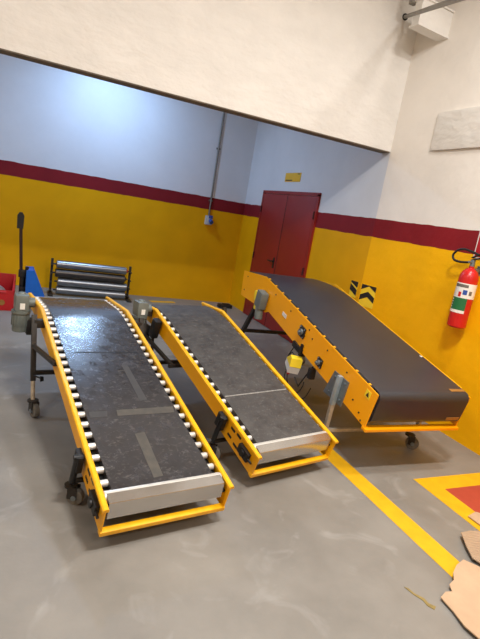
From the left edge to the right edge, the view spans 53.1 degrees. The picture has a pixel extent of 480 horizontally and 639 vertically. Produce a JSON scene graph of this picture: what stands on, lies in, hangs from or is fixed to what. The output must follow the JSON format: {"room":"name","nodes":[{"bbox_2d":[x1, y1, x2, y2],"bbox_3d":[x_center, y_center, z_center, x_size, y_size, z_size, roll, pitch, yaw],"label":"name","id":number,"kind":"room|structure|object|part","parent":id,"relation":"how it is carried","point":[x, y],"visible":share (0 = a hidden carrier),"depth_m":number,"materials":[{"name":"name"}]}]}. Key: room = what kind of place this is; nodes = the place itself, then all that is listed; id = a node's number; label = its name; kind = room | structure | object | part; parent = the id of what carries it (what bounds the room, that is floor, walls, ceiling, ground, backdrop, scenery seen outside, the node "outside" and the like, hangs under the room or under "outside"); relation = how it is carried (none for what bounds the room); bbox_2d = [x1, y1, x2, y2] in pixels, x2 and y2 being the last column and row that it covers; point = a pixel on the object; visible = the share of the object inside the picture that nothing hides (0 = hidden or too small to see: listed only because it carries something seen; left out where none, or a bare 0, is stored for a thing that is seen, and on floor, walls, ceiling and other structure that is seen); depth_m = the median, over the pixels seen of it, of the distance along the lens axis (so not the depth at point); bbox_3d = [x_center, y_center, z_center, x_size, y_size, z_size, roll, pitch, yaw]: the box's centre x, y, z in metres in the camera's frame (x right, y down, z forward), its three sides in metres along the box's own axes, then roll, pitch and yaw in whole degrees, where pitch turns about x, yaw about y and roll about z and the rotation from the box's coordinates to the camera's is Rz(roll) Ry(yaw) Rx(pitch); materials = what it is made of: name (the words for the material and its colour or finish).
{"room":"distribution center","nodes":[
{"label":"distribution center","id":0,"kind":"room"},
{"bbox_2d":[0,54,257,302],"bbox_3d":[-3.517,-2.799,6.764,8.430,4.600,0.200,4,13,-24],"label":"wall","id":1,"kind":"structure","parent":0,"point":[101,172],"depth_m":7.53,"materials":[{"name":"paint"}]},
{"bbox_2d":[204,215,213,224],"bbox_3d":[-0.522,-1.697,8.198,0.125,0.160,0.138,4,13,-24],"label":"box","id":2,"kind":"object","parent":1,"relation":"attached to","point":[208,219],"visible":1,"depth_m":8.19,"materials":[{"name":"grey plastic"}]},
{"bbox_2d":[209,215,213,223],"bbox_3d":[-0.491,-1.696,8.184,0.080,0.146,0.088,4,13,-24],"label":"outlet","id":3,"kind":"object","parent":2,"relation":"attached to","point":[210,217],"depth_m":8.18,"materials":[{"name":"blue plastic"}]},
{"bbox_2d":[208,112,224,214],"bbox_3d":[-0.338,-2.938,7.965,0.070,2.400,0.036,4,13,-24],"label":"conduit pipe","id":4,"kind":"object","parent":1,"relation":"attached to","point":[218,148],"visible":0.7,"depth_m":8.02,"materials":[{"name":"grey metal"}]},
{"bbox_2d":[0,0,416,151],"bbox_3d":[-1.915,-3.051,3.272,8.030,2.080,0.150,4,13,-24],"label":"wall","id":5,"kind":"structure","parent":0,"point":[334,68],"depth_m":4.26,"materials":[{"name":"white paint"}]},
{"bbox_2d":[0,48,388,152],"bbox_3d":[-2.085,-2.046,3.493,8.010,0.012,0.142,4,13,-24],"label":"trim","id":6,"kind":"structure","parent":5,"relation":"attached to","point":[2,51],"depth_m":4.17,"materials":[{"name":"metal"}]},
{"bbox_2d":[402,0,463,20],"bbox_3d":[1.411,-2.359,3.651,0.068,0.898,2.544,11,12,5],"label":"pipe","id":7,"kind":"object","parent":5,"relation":"attached to","point":[444,3],"visible":0.98,"depth_m":3.42,"materials":[{"name":"grey metal"}]},
{"bbox_2d":[0,285,479,638],"bbox_3d":[-1.383,1.087,1.788,8.700,0.100,13.070,4,13,-24],"label":"floor","id":8,"kind":"structure","parent":0,"point":[301,552],"depth_m":2.42,"materials":[{"name":"concrete"}]},
{"bbox_2d":[0,273,15,310],"bbox_3d":[-3.217,-0.372,5.935,0.785,0.370,0.540,4,13,-24],"label":"crate","id":9,"kind":"object","parent":8,"relation":"on","point":[7,281],"visible":0.84,"depth_m":5.89,"materials":[{"name":"plastic"}]},
{"bbox_2d":[17,212,43,296],"bbox_3d":[-2.261,-0.715,6.298,1.266,1.190,0.490,4,14,-26],"label":"jack","id":10,"kind":"object","parent":8,"relation":"on","point":[28,280],"visible":0.33,"depth_m":6.04,"materials":[{"name":"blue metal"}]},
{"bbox_3d":[-2.638,-0.454,6.199,0.250,0.405,0.320,4,14,-26],"label":"fork frame","id":11,"kind":"part","parent":10,"relation":"part of","materials":[{"name":"blue paint"}]},
{"bbox_2d":[47,258,53,295],"bbox_3d":[-2.788,-0.635,7.091,0.070,0.530,0.320,4,13,-24],"label":"stand","id":12,"kind":"object","parent":8,"relation":"on","point":[49,292],"visible":1,"depth_m":7.12,"materials":[{"name":"metal"}]},
{"bbox_3d":[-2.814,-0.658,7.152,0.035,0.520,0.030,4,13,-24],"label":"post","id":13,"kind":"part","parent":12,"relation":"part of","materials":[{"name":"metal"}]},
{"bbox_2d":[53,285,126,298],"bbox_3d":[-2.279,-0.413,7.354,1.100,0.127,0.127,4,13,-24],"label":"roller","id":14,"kind":"object","parent":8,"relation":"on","point":[65,290],"visible":1,"depth_m":7.30,"materials":[{"name":"grey metal"}]},
{"bbox_2d":[54,277,128,290],"bbox_3d":[-2.249,-0.535,7.331,1.100,0.127,0.127,4,13,-24],"label":"roller","id":15,"kind":"object","parent":14,"relation":"on","point":[70,282],"visible":1,"depth_m":7.27,"materials":[{"name":"grey metal"}]},
{"bbox_2d":[52,268,126,282],"bbox_3d":[-2.264,-0.661,7.287,1.100,0.127,0.127,4,13,-24],"label":"roller","id":16,"kind":"object","parent":15,"relation":"on","point":[65,273],"visible":1,"depth_m":7.23,"materials":[{"name":"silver metal"}]},
{"bbox_2d":[53,260,128,274],"bbox_3d":[-2.235,-0.784,7.265,1.100,0.120,0.120,4,13,-24],"label":"roller","id":17,"kind":"object","parent":16,"relation":"on","point":[61,264],"visible":1,"depth_m":7.21,"materials":[{"name":"silver metal"}]},
{"bbox_2d":[11,292,233,536],"bbox_3d":[-0.940,0.401,3.246,0.939,0.754,2.441,2,14,-32],"label":"conveyor","id":18,"kind":"object","parent":8,"relation":"on","point":[140,448],"visible":1,"depth_m":2.76,"materials":[{"name":"black rubber"}]},
{"bbox_3d":[-1.654,-0.099,3.651,0.035,0.047,0.004,2,14,-32],"label":"rating plate","id":19,"kind":"part","parent":18,"relation":"part of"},
{"bbox_3d":[-1.664,-0.139,3.709,0.144,0.144,0.125,2,14,-32],"label":"gear motor","id":20,"kind":"part","parent":18,"relation":"part of","materials":[{"name":"grey metal"}]},
{"bbox_3d":[-1.435,0.199,3.405,0.087,0.454,0.171,2,14,-32],"label":"leg","id":21,"kind":"part","parent":18,"relation":"part of","materials":[{"name":"metal"}]},
{"bbox_3d":[-1.405,0.404,3.354,0.102,0.040,0.033,17,14,31],"label":"clamp knob","id":22,"kind":"part","parent":18,"relation":"part of","materials":[{"name":"black plastic"}]},
{"bbox_3d":[-1.186,0.377,3.089,0.006,0.613,2.434,2,14,-32],"label":"plate","id":23,"kind":"part","parent":18,"relation":"part of","materials":[{"name":"yellow paint"}]},
{"bbox_3d":[-1.174,0.306,3.070,0.029,0.472,2.441,2,14,-32],"label":"rail","id":24,"kind":"part","parent":18,"relation":"part of","materials":[{"name":"yellow metal"}]},
{"bbox_3d":[-0.832,0.757,2.437,0.050,0.205,0.105,2,14,-32],"label":"leg","id":25,"kind":"part","parent":18,"relation":"part of","materials":[{"name":"black plastic"}]},
{"bbox_3d":[-0.809,0.219,3.799,0.087,0.454,0.171,2,14,-32],"label":"leg","id":26,"kind":"part","parent":18,"relation":"part of","materials":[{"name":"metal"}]},
{"bbox_3d":[-0.639,0.394,3.434,0.006,0.613,2.434,2,14,-32],"label":"plate","id":27,"kind":"part","parent":18,"relation":"part of","materials":[{"name":"yellow paint"}]},
{"bbox_3d":[-0.624,0.323,3.417,0.029,0.472,2.441,2,14,-32],"label":"rail","id":28,"kind":"part","parent":18,"relation":"part of","materials":[{"name":"metal"}]},
{"bbox_2d":[125,266,131,302],"bbox_3d":[-1.743,-0.562,7.565,0.070,0.530,0.320,4,13,-24],"label":"stand","id":29,"kind":"object","parent":8,"relation":"on","point":[127,299],"visible":0.91,"depth_m":7.59,"materials":[{"name":"metal"}]},
{"bbox_2d":[149,300,174,302],"bbox_3d":[-1.284,-0.294,7.944,0.448,0.002,0.106,1,15,-35],"label":"floor marking","id":30,"kind":"object","parent":8,"relation":"on","point":[149,300],"depth_m":7.95,"materials":[{"name":"yellow paint"}]},
{"bbox_2d":[217,303,231,308],"bbox_3d":[-0.265,-0.242,8.333,0.240,0.072,0.120,4,13,-24],"label":"block","id":31,"kind":"object","parent":8,"relation":"on","point":[220,305],"visible":0.98,"depth_m":8.29,"materials":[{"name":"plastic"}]},
{"bbox_2d":[132,299,338,477],"bbox_3d":[-0.152,0.410,3.707,0.934,0.798,1.919,1,15,-36],"label":"conveyor","id":32,"kind":"object","parent":8,"relation":"on","point":[259,414],"visible":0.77,"depth_m":3.42,"materials":[{"name":"black rubber"}]},
{"bbox_3d":[-0.798,-0.097,3.949,0.133,0.133,0.115,1,15,-36],"label":"gear motor","id":33,"kind":"part","parent":32,"relation":"part of","materials":[{"name":"grey metal"}]},
{"bbox_3d":[-0.771,0.149,3.971,0.087,0.527,0.172,1,15,-36],"label":"leg","id":34,"kind":"part","parent":32,"relation":"part of","materials":[{"name":"metal"}]},
{"bbox_3d":[-0.394,0.392,3.530,0.006,0.650,1.912,1,15,-36],"label":"plate","id":35,"kind":"part","parent":32,"relation":"part of","materials":[{"name":"yellow paint"}]},
{"bbox_3d":[-0.381,0.323,3.511,0.029,0.513,1.919,1,15,-36],"label":"rail","id":36,"kind":"part","parent":32,"relation":"part of","materials":[{"name":"yellow metal"}]},
{"bbox_3d":[-0.139,0.711,3.112,0.050,0.234,0.108,1,15,-36],"label":"leg","id":37,"kind":"part","parent":32,"relation":"part of","materials":[{"name":"black plastic"}]},
{"bbox_3d":[0.133,0.397,3.914,0.006,0.650,1.912,1,15,-36],"label":"plate","id":38,"kind":"part","parent":32,"relation":"part of","materials":[{"name":"yellow paint"}]},
{"bbox_3d":[0.148,0.328,3.897,0.029,0.513,1.919,1,15,-36],"label":"rail","id":39,"kind":"part","parent":32,"relation":"part of","materials":[{"name":"metal"}]},
{"bbox_2d":[241,270,470,449],"bbox_3d":[0.796,0.284,4.418,0.987,1.052,2.535,4,13,-23],"label":"conveyor","id":40,"kind":"object","parent":8,"relation":"on","point":[366,367],"visible":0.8,"depth_m":3.72,"materials":[{"name":"black rubber"}]},
{"bbox_3d":[0.036,0.108,5.115,0.040,0.612,0.451,4,13,-23],"label":"leg","id":41,"kind":"part","parent":40,"relation":"part of","materials":[{"name":"metal"}]},
{"bbox_3d":[0.202,-0.142,4.741,0.080,0.297,0.156,4,13,-23],"label":"gear motor","id":42,"kind":"part","parent":40,"relation":"part of","materials":[{"name":"grey metal"}]},
{"bbox_3d":[0.456,0.083,4.225,0.007,0.689,2.533,4,13,-23],"label":"plate","id":43,"kind":"part","parent":40,"relation":"part of","materials":[{"name":"orange paint"}]},
{"bbox_2d":[307,367,315,379],"bbox_3d":[0.574,0.435,3.867,0.055,0.090,0.050,4,13,-23],"label":"switch","id":44,"kind":"object","parent":40,"relation":"attached to","point":[311,372],"depth_m":3.85,"materials":[{"name":"black plastic"}]},
{"bbox_3d":[0.665,0.673,3.537,0.030,0.372,0.054,4,13,-23],"label":"leg","id":45,"kind":"part","parent":40,"relation":"part of","materials":[{"name":"metal"}]},
{"bbox_3d":[1.206,0.146,4.545,0.007,0.677,2.530,4,13,-23],"label":"plate","id":46,"kind":"part","parent":40,"relation":"part of","materials":[{"name":"orange paint"}]},
{"bbox_2d":[319,450,458,577],"bbox_3d":[0.932,1.173,2.946,0.142,0.002,1.600,4,13,-24],"label":"floor marking","id":47,"kind":"object","parent":8,"relation":"on","point":[441,556],"depth_m":2.89,"materials":[{"name":"yellow paint"}]},
{"bbox_2d":[405,587,435,609],"bbox_3d":[0.844,1.308,2.258,0.032,0.002,0.157,-2,17,-44],"label":"tape strip","id":48,"kind":"object","parent":8,"relation":"on","point":[408,589],"visible":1,"depth_m":2.25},
{"bbox_2d":[414,473,479,530],"bbox_3d":[1.896,1.324,3.002,0.930,0.002,1.300,4,13,-24],"label":"floor marking","id":49,"kind":"object","parent":8,"relation":"on","point":[460,493],"visible":1,"depth_m":3.31,"materials":[{"name":"yellow paint"}]},
{"bbox_2d":[468,512,479,524],"bbox_3d":[1.594,1.276,2.951,0.243,0.010,0.316,-1,16,-41],"label":"cardboard sheet","id":50,"kind":"object","parent":49,"relation":"on","point":[475,516],"visible":1,"depth_m":3.01,"materials":[{"name":"beige cardboard"}]},
{"bbox_2d":[441,560,479,638],"bbox_3d":[1.238,1.358,2.239,0.570,0.036,0.615,4,13,-24],"label":"cardboard sheet","id":51,"kind":"object","parent":8,"relation":"on","point":[463,599],"visible":1,"depth_m":2.29,"materials":[{"name":"beige cardboard"}]},
{"bbox_2d":[461,531,479,563],"bbox_3d":[1.425,1.293,2.693,0.351,0.030,0.320,10,12,0],"label":"cardboard sheet","id":52,"kind":"object","parent":8,"relation":"on","point":[471,539],"visible":1,"depth_m":2.71,"materials":[{"name":"beige cardboard"}]},
{"bbox_2d":[229,0,479,455],"bbox_3d":[2.675,-0.909,2.908,0.285,4.600,12.570,4,13,-24],"label":"wall","id":53,"kind":"structure","parent":0,"point":[429,206],"depth_m":4.84,"materials":[{"name":"paint"}]},
{"bbox_2d":[243,190,321,342],"bbox_3d":[0.533,-0.879,7.189,0.089,2.042,1.710,4,13,-24],"label":"door","id":54,"kind":"structure","parent":53,"relation":"in","point":[287,222],"depth_m":7.03,"materials":[{"name":"red metal"}]},
{"bbox_2d":[285,173,301,181],"bbox_3d":[0.764,-2.056,6.940,0.008,0.125,0.460,4,13,-24],"label":"wall sign","id":55,"kind":"object","parent":53,"relation":"attached to","point":[290,177],"visible":1,"depth_m":6.92,"materials":[{"name":"yellow plastic"}]},
{"bbox_2d":[349,280,358,297],"bbox_3d":[1.300,-0.350,5.498,0.005,0.184,0.130,4,13,-24],"label":"sticker","id":56,"kind":"object","parent":53,"relation":"attached to","point":[354,284],"visible":0.95,"depth_m":5.49,"materials":[{"name":"yellow plastic"}]},
{"bbox_2d":[358,284,376,308],"bbox_3d":[1.404,-0.256,5.300,0.005,0.240,0.210,1,15,-33],"label":"sticker","id":57,"kind":"object","parent":53,"relation":"attached to","point":[367,295],"visible":0.96,"depth_m":5.29,"materials":[{"name":"yellow plastic"}]},
{"bbox_2d":[409,0,415,5],"bbox_3d":[1.652,-3.175,4.415,0.060,0.500,0.060,4,13,-24],"label":"trim","id":58,"kind":"structure","parent":53,"relation":"attached to","point":[411,2],"depth_m":4.46,"materials":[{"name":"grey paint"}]},
{"bbox_2d":[409,0,454,41],"bbox_3d":[1.823,-2.802,4.502,0.450,0.260,0.130,4,13,-24],"label":"box","id":59,"kind":"object","parent":53,"relation":"attached to","point":[435,24],"depth_m":4.46,"materials":[{"name":"white plastic"}]},
{"bbox_2d":[430,106,479,150],"bbox_3d":[2.909,-1.123,2.287,0.050,0.350,5.300,4,13,-24],"label":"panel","id":60,"kind":"structure","parent":53,"relation":"attached to","point":[460,128],"depth_m":4.37,"materials":[{"name":"white paint"}]},
{"bbox_2d":[447,248,479,328],"bbox_3d":[1.887,-0.272,4.117,0.298,0.670,0.178,18,15,34],"label":"fire extinguisher","id":61,"kind":"object","parent":53,"relation":"attached to","point":[467,282],"visible":1,"depth_m":4.05,"materials":[{"name":"red metal"}]},
{"bbox_2d":[456,283,468,287],"bbox_3d":[1.869,-0.287,4.043,0.023,0.025,0.113,2,15,-33],"label":"print","id":62,"kind":"object","parent":61,"relation":"attached to","point":[459,285],"depth_m":4.03,"materials":[{"name":"paper"}]},
{"bbox_2d":[473,233,479,257],"bbox_3d":[2.085,-0.617,4.012,0.008,0.240,0.260,4,13,-24],"label":"wall sign","id":63,"kind":"object","parent":53,"relation":"attached to","point":[477,249],"visible":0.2,"depth_m":4.11,"materials":[{"name":"red paint"}]}
]}

